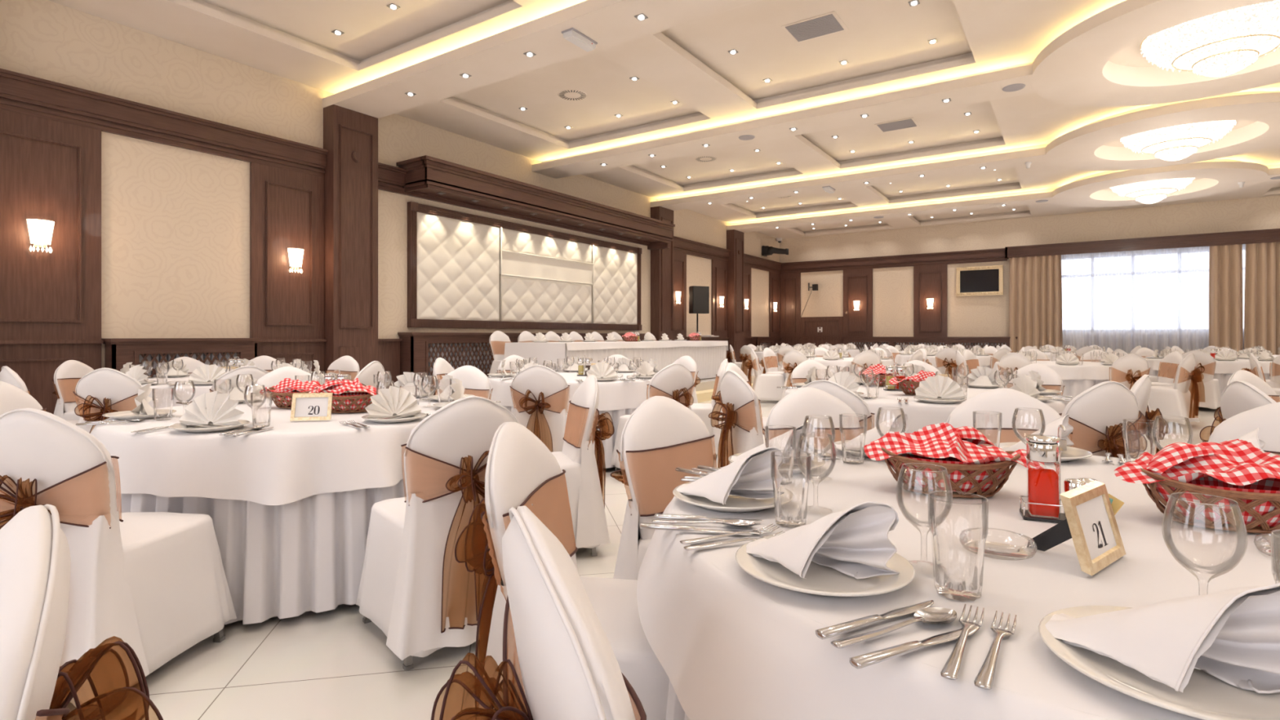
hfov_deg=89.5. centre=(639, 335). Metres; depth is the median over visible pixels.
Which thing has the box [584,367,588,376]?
pepper shaker
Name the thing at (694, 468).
soup spoon
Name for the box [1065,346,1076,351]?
napkin
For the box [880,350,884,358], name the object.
napkin
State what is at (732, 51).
recessed light
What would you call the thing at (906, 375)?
wine glass
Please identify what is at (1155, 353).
napkin
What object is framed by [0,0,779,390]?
wall
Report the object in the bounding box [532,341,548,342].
dinner plate
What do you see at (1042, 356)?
banquet chair
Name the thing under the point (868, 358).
banquet chair
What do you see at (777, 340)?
trim
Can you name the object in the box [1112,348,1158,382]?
banquet chair
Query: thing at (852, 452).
dinner plate
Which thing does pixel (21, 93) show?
trim
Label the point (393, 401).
napkin
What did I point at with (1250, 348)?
napkin
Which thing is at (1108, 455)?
fork
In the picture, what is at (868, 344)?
lattice grille
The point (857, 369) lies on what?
napkin
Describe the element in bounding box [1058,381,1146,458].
banquet chair
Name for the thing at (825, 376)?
glass tumbler
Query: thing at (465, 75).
recessed light
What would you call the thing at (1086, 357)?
banquet chair
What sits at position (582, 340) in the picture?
dinner plate
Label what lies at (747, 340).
trim
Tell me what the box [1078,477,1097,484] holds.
salt shaker
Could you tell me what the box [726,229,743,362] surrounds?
trim
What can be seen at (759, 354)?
tablecloth
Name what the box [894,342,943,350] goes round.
lattice grille
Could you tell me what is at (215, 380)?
glass tumbler
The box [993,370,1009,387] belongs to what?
wine glass
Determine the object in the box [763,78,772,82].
recessed light
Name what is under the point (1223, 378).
round table
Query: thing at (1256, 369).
banquet chair
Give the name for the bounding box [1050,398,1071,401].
table knife
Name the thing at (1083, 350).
banquet chair
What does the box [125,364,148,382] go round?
napkin
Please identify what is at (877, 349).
banquet chair
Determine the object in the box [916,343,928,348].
banquet chair
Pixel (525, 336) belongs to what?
banquet chair
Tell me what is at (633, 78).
recessed light
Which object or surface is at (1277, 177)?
ceiling speaker
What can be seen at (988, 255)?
trim
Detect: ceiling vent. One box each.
[557,88,587,100]
[694,155,716,161]
[781,10,848,43]
[874,117,919,132]
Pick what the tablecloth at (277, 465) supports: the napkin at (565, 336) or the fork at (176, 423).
the fork at (176, 423)
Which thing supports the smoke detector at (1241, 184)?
attached to the ceiling at (1218, 175)
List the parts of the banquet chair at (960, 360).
backrest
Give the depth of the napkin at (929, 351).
12.69 m
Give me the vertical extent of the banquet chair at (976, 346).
0.885 m
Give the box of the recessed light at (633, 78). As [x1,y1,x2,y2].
[629,76,639,80]
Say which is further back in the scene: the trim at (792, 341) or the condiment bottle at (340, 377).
the trim at (792, 341)
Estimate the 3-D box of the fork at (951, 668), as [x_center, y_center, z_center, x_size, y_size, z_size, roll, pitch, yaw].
[0.406,0.381,0.812,0.027,0.012,0.209,0,0,35]
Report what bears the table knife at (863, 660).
on the tablecloth at (726, 650)
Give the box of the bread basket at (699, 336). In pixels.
[688,335,700,341]
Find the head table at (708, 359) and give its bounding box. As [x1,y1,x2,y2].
[544,343,726,379]
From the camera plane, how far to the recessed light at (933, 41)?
7.58 m
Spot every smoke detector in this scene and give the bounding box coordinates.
[1025,161,1031,168]
[1238,182,1244,187]
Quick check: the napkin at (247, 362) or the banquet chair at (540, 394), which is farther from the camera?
the napkin at (247, 362)
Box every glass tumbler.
[151,387,173,420]
[155,365,168,384]
[213,378,231,399]
[250,391,272,426]
[294,374,309,381]
[302,360,311,373]
[373,373,386,388]
[399,385,417,398]
[417,375,431,399]
[436,378,451,402]
[509,361,518,377]
[557,358,564,372]
[609,363,618,379]
[764,425,796,484]
[770,449,811,528]
[815,368,826,380]
[839,413,866,464]
[866,373,879,397]
[928,490,988,601]
[951,367,964,386]
[953,376,968,400]
[973,410,1002,447]
[1004,370,1017,388]
[1012,373,1027,386]
[1122,418,1158,462]
[1271,528,1279,583]
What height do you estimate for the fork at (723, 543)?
0.012 m
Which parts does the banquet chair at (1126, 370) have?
backrest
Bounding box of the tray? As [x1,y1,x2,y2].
[1019,509,1066,522]
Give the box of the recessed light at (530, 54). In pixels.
[523,51,536,57]
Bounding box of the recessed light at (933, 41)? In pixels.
[927,38,937,44]
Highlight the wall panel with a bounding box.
[407,201,641,330]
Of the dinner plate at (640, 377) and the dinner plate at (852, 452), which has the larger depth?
the dinner plate at (640, 377)
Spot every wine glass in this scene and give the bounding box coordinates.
[141,360,153,380]
[156,362,168,382]
[172,359,183,377]
[173,381,195,417]
[235,373,253,404]
[244,384,266,422]
[292,359,302,368]
[310,371,324,385]
[376,371,391,388]
[376,380,395,394]
[413,372,428,400]
[421,375,437,406]
[515,358,524,369]
[566,356,574,372]
[629,359,638,377]
[632,357,641,374]
[795,431,835,511]
[802,414,835,479]
[826,365,838,377]
[853,363,865,385]
[859,368,874,395]
[875,406,906,462]
[896,462,952,572]
[902,363,914,377]
[955,364,968,379]
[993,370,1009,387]
[998,367,1013,383]
[1011,407,1045,444]
[1151,415,1193,449]
[1161,492,1247,595]
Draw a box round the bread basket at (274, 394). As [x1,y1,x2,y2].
[266,386,311,408]
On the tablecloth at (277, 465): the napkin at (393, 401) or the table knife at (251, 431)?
the table knife at (251, 431)
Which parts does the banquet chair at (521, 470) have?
sash, backrest, seat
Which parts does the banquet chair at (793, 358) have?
seat, backrest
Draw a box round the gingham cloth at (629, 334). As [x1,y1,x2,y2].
[622,332,637,341]
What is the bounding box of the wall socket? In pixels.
[817,327,822,332]
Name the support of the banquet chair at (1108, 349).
on the floor
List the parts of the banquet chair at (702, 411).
seat, sash, backrest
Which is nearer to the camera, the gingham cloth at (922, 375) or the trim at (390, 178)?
the gingham cloth at (922, 375)
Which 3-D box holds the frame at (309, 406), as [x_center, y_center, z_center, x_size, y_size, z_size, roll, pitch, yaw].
[-1.512,0.325,2.997,0.168,0.124,0.131,0,0,-12]
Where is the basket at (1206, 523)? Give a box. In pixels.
[1173,513,1273,529]
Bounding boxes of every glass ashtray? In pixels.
[166,381,186,385]
[626,375,639,378]
[959,527,1037,560]
[1253,533,1271,556]
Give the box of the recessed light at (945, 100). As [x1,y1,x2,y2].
[942,97,951,102]
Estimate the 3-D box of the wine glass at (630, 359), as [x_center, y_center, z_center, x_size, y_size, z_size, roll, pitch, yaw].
[-0.056,0.303,6.069,0.087,0.168,0.087,0,0,29]
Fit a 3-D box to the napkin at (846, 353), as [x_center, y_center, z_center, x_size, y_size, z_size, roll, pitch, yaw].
[3.679,0.303,11.816,0.277,0.147,0.068,0,0,22]
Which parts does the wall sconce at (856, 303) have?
lamp shade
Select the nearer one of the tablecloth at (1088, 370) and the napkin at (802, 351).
the tablecloth at (1088, 370)
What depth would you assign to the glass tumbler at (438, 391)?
3.61 m
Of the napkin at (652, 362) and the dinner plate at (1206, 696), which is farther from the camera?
the napkin at (652, 362)
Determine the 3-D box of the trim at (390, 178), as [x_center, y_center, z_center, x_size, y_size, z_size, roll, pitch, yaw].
[-1.765,-2.305,12.275,0.145,0.350,7.400,0,0,34]
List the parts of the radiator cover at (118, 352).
casing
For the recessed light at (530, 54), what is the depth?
7.01 m
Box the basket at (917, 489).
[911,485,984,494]
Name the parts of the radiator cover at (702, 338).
casing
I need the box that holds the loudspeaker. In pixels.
[688,285,709,313]
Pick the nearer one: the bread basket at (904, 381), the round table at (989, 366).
the bread basket at (904, 381)
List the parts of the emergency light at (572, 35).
plate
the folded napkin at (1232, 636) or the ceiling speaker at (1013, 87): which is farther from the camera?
the ceiling speaker at (1013, 87)
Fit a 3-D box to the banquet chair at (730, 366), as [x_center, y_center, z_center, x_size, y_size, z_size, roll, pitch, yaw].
[0.937,0.683,5.157,0.693,0.933,0.528,0,0,32]
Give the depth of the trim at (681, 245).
17.25 m
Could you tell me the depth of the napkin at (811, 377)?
4.87 m
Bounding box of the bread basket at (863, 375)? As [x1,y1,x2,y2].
[862,371,897,386]
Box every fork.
[130,422,180,432]
[137,426,168,433]
[338,421,363,428]
[347,420,369,427]
[680,478,697,481]
[680,524,779,544]
[683,530,785,550]
[684,475,702,479]
[813,454,837,458]
[940,604,984,679]
[973,610,1017,689]
[1038,395,1071,397]
[1102,452,1112,462]
[1116,453,1125,463]
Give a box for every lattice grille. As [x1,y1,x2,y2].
[138,351,239,377]
[428,342,493,375]
[760,342,772,350]
[849,342,888,352]
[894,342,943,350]
[952,342,1004,350]
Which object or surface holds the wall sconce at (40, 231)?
attached to the wall at (175, 220)
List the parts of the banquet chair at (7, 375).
backrest, seat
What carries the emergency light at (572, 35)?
attached to the ceiling at (499, 56)
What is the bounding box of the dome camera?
[776,237,782,243]
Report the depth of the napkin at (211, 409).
2.69 m
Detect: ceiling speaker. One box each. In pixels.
[738,134,755,140]
[1002,83,1025,92]
[1035,200,1048,202]
[1270,176,1279,179]
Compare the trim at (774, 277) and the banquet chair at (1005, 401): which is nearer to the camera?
the banquet chair at (1005, 401)
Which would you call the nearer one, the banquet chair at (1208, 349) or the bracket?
the banquet chair at (1208, 349)
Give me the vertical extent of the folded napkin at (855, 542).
0.124 m
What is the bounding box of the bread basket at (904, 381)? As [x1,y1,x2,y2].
[896,377,919,395]
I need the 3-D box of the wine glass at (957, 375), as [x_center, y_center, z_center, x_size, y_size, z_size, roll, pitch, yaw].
[2.420,0.303,4.842,0.087,0.168,0.087,0,0,-25]
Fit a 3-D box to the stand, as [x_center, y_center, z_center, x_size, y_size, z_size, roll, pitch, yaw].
[1.493,0.298,15.808,0.617,1.696,0.710,0,0,34]
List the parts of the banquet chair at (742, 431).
seat, sash, backrest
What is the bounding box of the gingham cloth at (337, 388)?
[309,377,379,410]
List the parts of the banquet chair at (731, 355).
backrest, seat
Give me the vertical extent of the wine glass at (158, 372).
0.168 m
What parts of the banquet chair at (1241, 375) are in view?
backrest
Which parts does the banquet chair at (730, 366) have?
backrest, seat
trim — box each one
[0,68,328,177]
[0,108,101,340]
[0,339,103,414]
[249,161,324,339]
[257,338,326,373]
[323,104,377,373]
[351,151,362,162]
[377,162,649,245]
[377,338,402,388]
[650,206,673,341]
[673,235,730,262]
[673,251,686,337]
[711,259,727,337]
[718,337,728,360]
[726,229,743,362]
[743,253,782,273]
[743,266,751,337]
[743,337,752,345]
[768,271,780,337]
[774,337,781,345]
[780,248,1007,273]
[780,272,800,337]
[780,337,800,346]
[800,316,843,347]
[843,268,872,337]
[913,264,947,337]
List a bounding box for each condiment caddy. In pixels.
[883,362,898,390]
[1019,424,1066,522]
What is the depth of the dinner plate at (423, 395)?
4.06 m
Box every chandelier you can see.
[1109,177,1195,204]
[1120,120,1236,160]
[1140,0,1279,77]
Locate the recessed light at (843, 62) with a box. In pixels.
[839,59,848,64]
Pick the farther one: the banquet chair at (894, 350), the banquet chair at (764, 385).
the banquet chair at (894, 350)
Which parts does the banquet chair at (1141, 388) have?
seat, backrest, sash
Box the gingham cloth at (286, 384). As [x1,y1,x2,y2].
[259,377,320,405]
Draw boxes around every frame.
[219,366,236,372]
[289,392,333,421]
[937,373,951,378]
[1026,480,1125,575]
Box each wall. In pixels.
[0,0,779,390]
[779,195,1279,348]
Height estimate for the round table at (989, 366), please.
0.736 m
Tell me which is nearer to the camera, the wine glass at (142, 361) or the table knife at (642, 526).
the table knife at (642, 526)
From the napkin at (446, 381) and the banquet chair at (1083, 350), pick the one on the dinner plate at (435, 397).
the napkin at (446, 381)
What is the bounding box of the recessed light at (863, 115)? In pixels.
[860,113,868,117]
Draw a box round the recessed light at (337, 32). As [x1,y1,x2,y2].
[331,29,344,35]
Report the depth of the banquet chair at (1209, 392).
9.83 m
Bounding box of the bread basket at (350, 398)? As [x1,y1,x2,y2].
[314,391,378,413]
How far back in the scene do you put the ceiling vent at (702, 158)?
12.62 m
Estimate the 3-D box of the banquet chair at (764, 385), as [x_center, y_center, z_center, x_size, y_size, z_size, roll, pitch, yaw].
[2.183,0.659,11.222,0.695,0.885,0.522,0,0,4]
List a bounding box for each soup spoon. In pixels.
[93,419,145,422]
[224,426,264,435]
[651,519,755,528]
[691,467,715,472]
[817,453,831,457]
[831,607,956,648]
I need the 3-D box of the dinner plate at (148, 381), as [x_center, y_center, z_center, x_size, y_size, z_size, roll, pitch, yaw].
[-4.032,0.376,5.152,0.280,0.024,0.280,0,0,34]
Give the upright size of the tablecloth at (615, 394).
0.278 m
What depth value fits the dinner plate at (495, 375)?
6.12 m
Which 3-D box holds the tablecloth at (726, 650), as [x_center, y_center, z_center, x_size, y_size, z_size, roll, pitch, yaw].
[0.955,0.484,1.419,1.953,0.189,1.982,0,0,34]
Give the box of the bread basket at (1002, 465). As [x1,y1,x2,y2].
[881,447,1020,497]
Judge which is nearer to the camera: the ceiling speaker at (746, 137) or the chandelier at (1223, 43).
the chandelier at (1223, 43)
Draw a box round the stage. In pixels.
[430,375,754,402]
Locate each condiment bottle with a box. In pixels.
[227,359,236,366]
[235,359,244,368]
[324,373,337,383]
[337,373,351,391]
[577,357,585,374]
[585,357,592,371]
[838,348,843,358]
[884,365,896,389]
[895,365,906,389]
[1026,434,1066,519]
[1210,348,1216,359]
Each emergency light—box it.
[561,27,597,52]
[822,186,835,193]
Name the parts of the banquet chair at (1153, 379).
backrest, seat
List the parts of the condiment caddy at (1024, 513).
wire rail, handle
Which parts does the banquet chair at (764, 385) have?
sash, backrest, seat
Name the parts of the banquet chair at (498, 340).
seat, backrest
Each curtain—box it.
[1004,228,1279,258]
[1008,254,1062,352]
[1061,244,1245,355]
[1208,244,1243,351]
[1244,241,1279,355]
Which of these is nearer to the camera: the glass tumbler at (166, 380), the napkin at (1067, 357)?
the glass tumbler at (166, 380)
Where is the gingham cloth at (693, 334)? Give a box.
[688,332,701,340]
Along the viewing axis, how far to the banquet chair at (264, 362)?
7.13 m
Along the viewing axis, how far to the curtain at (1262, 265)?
15.13 m
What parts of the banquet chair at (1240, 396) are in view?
backrest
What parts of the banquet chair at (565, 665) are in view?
backrest, sash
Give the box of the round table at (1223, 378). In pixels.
[1146,358,1271,395]
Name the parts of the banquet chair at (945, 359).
backrest, seat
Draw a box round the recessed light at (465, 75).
[459,72,471,78]
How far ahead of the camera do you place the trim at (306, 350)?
8.33 m
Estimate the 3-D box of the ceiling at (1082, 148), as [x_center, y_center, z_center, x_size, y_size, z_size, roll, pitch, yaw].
[8.492,-3.270,10.230,19.440,0.400,3.540,0,0,34]
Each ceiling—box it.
[48,0,1279,239]
[322,0,756,118]
[532,0,1279,178]
[650,91,1279,210]
[726,159,1279,232]
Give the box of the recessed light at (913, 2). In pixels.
[908,0,919,6]
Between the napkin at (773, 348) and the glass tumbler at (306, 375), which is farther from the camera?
the napkin at (773, 348)
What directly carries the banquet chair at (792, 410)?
on the floor
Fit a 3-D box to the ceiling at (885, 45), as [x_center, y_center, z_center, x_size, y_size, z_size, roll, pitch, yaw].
[6.239,-3.415,6.889,19.440,0.210,23.600,0,0,34]
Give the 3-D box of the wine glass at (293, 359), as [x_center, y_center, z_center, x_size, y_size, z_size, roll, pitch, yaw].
[-3.252,0.303,6.120,0.087,0.168,0.087,0,0,3]
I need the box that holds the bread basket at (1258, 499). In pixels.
[1140,467,1279,533]
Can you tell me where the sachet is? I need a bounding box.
[1108,493,1124,515]
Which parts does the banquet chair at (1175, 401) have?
seat, sash, backrest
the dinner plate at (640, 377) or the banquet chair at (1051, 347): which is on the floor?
the banquet chair at (1051, 347)
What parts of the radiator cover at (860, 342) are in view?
casing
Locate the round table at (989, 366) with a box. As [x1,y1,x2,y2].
[896,355,991,368]
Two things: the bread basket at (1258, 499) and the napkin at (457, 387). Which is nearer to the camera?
the bread basket at (1258, 499)
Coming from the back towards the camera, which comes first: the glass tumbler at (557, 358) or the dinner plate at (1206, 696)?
the glass tumbler at (557, 358)
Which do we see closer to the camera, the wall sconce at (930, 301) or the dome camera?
the wall sconce at (930, 301)
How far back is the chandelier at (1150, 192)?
13.33 m
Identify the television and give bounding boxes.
[955,265,1003,296]
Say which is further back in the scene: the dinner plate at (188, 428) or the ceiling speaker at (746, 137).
the ceiling speaker at (746, 137)
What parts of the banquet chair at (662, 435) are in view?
seat, backrest, sash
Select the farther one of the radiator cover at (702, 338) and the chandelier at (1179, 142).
the radiator cover at (702, 338)
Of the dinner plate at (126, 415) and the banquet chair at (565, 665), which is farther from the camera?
the dinner plate at (126, 415)
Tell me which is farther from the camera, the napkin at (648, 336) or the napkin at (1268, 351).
the napkin at (648, 336)
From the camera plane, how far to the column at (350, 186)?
8.76 m
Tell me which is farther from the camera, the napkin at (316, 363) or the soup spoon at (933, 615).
the napkin at (316, 363)
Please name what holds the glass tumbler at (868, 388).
on the tablecloth at (920, 414)
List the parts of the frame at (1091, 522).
frame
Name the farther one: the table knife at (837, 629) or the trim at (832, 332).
the trim at (832, 332)
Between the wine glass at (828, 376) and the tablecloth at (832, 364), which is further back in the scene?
the tablecloth at (832, 364)
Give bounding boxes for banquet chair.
[0,365,79,424]
[0,381,46,415]
[0,408,236,715]
[0,504,163,719]
[52,360,93,421]
[73,368,141,433]
[170,356,204,373]
[209,365,269,391]
[249,355,282,372]
[256,366,315,396]
[325,355,359,381]
[351,360,387,391]
[355,395,519,671]
[427,357,453,395]
[431,506,646,719]
[436,364,493,399]
[454,422,669,719]
[488,330,511,376]
[497,355,524,373]
[509,364,569,452]
[517,330,535,342]
[544,331,560,342]
[551,374,614,556]
[568,331,583,342]
[591,331,604,341]
[600,354,634,372]
[610,363,694,473]
[610,395,716,580]
[611,331,622,341]
[644,332,656,341]
[673,355,700,403]
[690,358,728,454]
[708,370,764,467]
[711,362,768,465]
[727,344,742,369]
[739,345,765,377]
[745,348,784,400]
[747,344,755,350]
[761,347,783,375]
[762,386,863,449]
[777,345,795,371]
[781,350,807,399]
[789,360,833,386]
[797,379,875,433]
[814,346,828,356]
[820,344,829,349]
[827,345,837,351]
[835,344,843,348]
[847,342,857,348]
[851,350,881,378]
[873,347,888,357]
[880,346,894,360]
[886,345,899,366]
[894,360,941,376]
[906,350,923,362]
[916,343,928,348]
[920,348,927,362]
[935,345,948,354]
[935,347,960,384]
[946,387,1072,446]
[951,344,964,348]
[951,350,999,387]
[962,349,979,374]
[969,345,981,353]
[983,346,997,355]
[990,347,1010,368]
[997,352,1031,387]
[1000,344,1013,352]
[1005,363,1064,395]
[1024,346,1037,351]
[1026,349,1048,360]
[1045,344,1053,351]
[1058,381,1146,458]
[1074,346,1094,360]
[1079,349,1105,361]
[1106,347,1113,352]
[1110,353,1153,424]
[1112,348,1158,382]
[1129,346,1140,353]
[1130,374,1170,457]
[1134,347,1154,358]
[1148,353,1201,424]
[1151,351,1183,386]
[1171,346,1184,353]
[1181,350,1221,408]
[1200,380,1275,441]
[1202,401,1279,455]
[1204,346,1215,355]
[1211,347,1237,356]
[1213,369,1279,423]
[1244,352,1279,400]
[1265,354,1279,388]
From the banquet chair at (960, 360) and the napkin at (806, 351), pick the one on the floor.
the banquet chair at (960, 360)
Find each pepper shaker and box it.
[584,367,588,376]
[1063,478,1085,517]
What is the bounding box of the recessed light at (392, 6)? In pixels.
[386,3,399,10]
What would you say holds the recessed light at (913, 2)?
in the ceiling at (885, 45)
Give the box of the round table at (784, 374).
[783,360,835,382]
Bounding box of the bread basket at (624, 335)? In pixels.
[622,335,636,342]
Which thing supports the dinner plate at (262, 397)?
on the tablecloth at (277, 465)
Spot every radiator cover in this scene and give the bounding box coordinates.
[101,337,261,377]
[397,332,653,384]
[686,337,719,340]
[751,337,776,350]
[840,337,1017,352]
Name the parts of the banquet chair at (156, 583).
backrest, sash, leg, seat, leg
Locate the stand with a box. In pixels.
[696,313,697,332]
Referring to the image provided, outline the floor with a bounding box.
[50,400,1222,719]
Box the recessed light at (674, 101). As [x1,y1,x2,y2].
[670,100,679,103]
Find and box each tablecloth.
[90,395,444,505]
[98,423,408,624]
[144,375,212,408]
[488,371,651,412]
[503,340,728,366]
[636,448,1275,719]
[755,351,777,360]
[781,356,893,373]
[784,382,1069,433]
[806,349,859,357]
[893,354,992,367]
[992,360,1111,379]
[1042,351,1075,360]
[1144,357,1272,373]
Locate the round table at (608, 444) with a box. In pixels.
[502,379,649,468]
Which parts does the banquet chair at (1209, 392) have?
backrest, seat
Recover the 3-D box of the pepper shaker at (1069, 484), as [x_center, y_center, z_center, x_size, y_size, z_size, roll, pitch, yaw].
[0.911,0.341,1.352,0.039,0.081,0.039,0,0,32]
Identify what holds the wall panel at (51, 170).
attached to the wall at (175, 220)
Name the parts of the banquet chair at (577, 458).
backrest, seat, sash, leg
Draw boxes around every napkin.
[120,362,134,373]
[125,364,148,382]
[130,383,154,417]
[157,360,188,375]
[178,391,244,426]
[188,364,226,382]
[216,374,262,399]
[229,358,257,367]
[272,362,293,370]
[289,359,309,372]
[312,360,320,376]
[312,372,354,391]
[364,386,421,420]
[394,372,429,395]
[439,373,454,398]
[449,377,466,402]
[499,360,506,374]
[515,358,533,371]
[520,362,537,371]
[533,332,546,341]
[560,332,572,340]
[561,356,586,370]
[584,332,595,340]
[586,362,617,378]
[605,333,615,341]
[613,357,635,371]
[637,360,654,376]
[644,333,652,339]
[649,358,658,373]
[661,333,669,339]
[675,446,784,504]
[676,333,684,339]
[729,422,814,467]
[746,501,899,579]
[768,345,777,351]
[793,345,802,351]
[799,349,806,355]
[804,348,815,355]
[804,366,817,384]
[822,350,839,359]
[827,371,860,395]
[834,413,909,451]
[836,349,848,356]
[840,364,864,382]
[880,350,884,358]
[897,364,928,377]
[902,346,909,354]
[910,345,920,351]
[914,374,964,399]
[924,347,936,355]
[955,347,964,355]
[967,366,1002,386]
[979,347,985,355]
[1000,413,1073,452]
[1008,373,1039,397]
[1022,351,1033,359]
[1028,370,1046,393]
[1038,345,1049,351]
[1038,582,1279,693]
[1050,346,1064,352]
[1054,351,1066,359]
[1055,352,1079,364]
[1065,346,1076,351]
[1100,351,1111,360]
[1102,353,1118,364]
[1152,349,1159,357]
[1158,348,1169,356]
[1196,349,1209,355]
[1214,350,1236,359]
[1235,349,1250,357]
[1238,427,1265,448]
[1244,347,1258,355]
[1257,351,1271,359]
[1266,350,1274,358]
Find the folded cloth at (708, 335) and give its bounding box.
[700,334,719,337]
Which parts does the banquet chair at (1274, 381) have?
seat, backrest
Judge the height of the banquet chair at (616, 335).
0.885 m
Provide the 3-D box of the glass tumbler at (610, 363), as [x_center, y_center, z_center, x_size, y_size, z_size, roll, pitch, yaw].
[-0.232,0.315,5.767,0.082,0.146,0.082,0,0,-5]
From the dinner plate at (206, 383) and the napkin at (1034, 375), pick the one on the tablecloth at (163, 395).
the dinner plate at (206, 383)
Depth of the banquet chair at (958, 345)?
17.25 m
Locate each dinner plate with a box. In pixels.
[102,408,176,419]
[139,380,155,384]
[155,373,191,377]
[168,419,249,432]
[187,382,213,385]
[235,395,263,403]
[361,412,426,422]
[413,391,434,397]
[426,394,474,401]
[432,401,450,408]
[486,373,516,377]
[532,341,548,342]
[557,340,574,342]
[564,369,584,372]
[582,340,597,342]
[595,377,617,381]
[615,369,635,372]
[631,374,654,378]
[641,339,655,341]
[672,481,794,512]
[728,452,825,474]
[735,535,915,596]
[791,382,804,386]
[834,440,868,457]
[913,396,965,403]
[964,382,1003,388]
[991,442,1093,462]
[1034,395,1053,401]
[1036,388,1062,395]
[1038,605,1279,719]
[1057,363,1079,364]
[1145,356,1163,358]
[1215,359,1237,360]
[1257,359,1273,360]
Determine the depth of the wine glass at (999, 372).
4.43 m
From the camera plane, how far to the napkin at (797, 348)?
15.32 m
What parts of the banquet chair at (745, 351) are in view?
backrest, seat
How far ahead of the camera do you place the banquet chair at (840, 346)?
17.31 m
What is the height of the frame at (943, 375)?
0.124 m
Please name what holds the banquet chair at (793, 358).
on the floor
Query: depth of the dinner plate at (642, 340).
12.49 m
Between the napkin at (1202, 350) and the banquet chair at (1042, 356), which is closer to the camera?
the banquet chair at (1042, 356)
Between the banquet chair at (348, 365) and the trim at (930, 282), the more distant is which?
the trim at (930, 282)
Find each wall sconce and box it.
[26,218,54,253]
[287,248,303,273]
[675,291,680,303]
[719,296,724,306]
[744,298,748,309]
[773,302,777,311]
[853,300,859,311]
[926,298,933,308]
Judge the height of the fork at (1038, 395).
0.012 m
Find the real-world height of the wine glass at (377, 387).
0.168 m
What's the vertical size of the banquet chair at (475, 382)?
0.933 m
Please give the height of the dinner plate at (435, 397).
0.024 m
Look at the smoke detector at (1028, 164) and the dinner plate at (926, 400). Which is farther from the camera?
the smoke detector at (1028, 164)
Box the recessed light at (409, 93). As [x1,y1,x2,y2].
[404,91,416,96]
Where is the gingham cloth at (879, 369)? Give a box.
[858,364,898,384]
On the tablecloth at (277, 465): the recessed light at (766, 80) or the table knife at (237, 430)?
the table knife at (237, 430)
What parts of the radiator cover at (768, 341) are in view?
casing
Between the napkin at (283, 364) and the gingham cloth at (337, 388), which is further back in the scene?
the napkin at (283, 364)
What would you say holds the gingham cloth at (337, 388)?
in the bread basket at (350, 398)
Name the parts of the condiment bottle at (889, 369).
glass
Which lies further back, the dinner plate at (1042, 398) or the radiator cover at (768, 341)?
the radiator cover at (768, 341)
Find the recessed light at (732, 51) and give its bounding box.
[728,48,737,54]
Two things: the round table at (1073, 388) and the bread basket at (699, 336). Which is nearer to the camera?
the round table at (1073, 388)
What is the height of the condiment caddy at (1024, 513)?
0.200 m
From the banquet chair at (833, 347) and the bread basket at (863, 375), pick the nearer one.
the bread basket at (863, 375)
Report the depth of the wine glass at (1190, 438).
1.74 m
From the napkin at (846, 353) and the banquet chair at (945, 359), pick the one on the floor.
the banquet chair at (945, 359)
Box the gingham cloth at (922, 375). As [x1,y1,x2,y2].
[888,370,937,392]
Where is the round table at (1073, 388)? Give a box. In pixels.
[1000,364,1110,398]
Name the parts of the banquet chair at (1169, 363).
seat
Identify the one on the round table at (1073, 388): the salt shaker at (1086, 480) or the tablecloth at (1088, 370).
the tablecloth at (1088, 370)
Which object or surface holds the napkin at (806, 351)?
on the dinner plate
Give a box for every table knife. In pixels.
[75,422,135,426]
[84,420,117,422]
[218,426,257,435]
[232,426,273,436]
[639,522,740,533]
[654,513,762,521]
[675,466,707,475]
[697,465,720,471]
[776,386,793,388]
[815,600,933,639]
[849,624,979,668]
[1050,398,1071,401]
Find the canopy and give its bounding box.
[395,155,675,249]
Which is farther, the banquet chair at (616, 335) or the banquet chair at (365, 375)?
the banquet chair at (616, 335)
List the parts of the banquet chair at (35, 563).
backrest, sash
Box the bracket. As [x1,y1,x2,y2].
[800,283,817,316]
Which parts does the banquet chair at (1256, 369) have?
backrest, sash, seat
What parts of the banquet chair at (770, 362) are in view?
backrest, seat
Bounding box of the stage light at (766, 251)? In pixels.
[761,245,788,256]
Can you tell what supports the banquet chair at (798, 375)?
on the floor
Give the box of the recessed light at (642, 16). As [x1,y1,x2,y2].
[634,13,648,20]

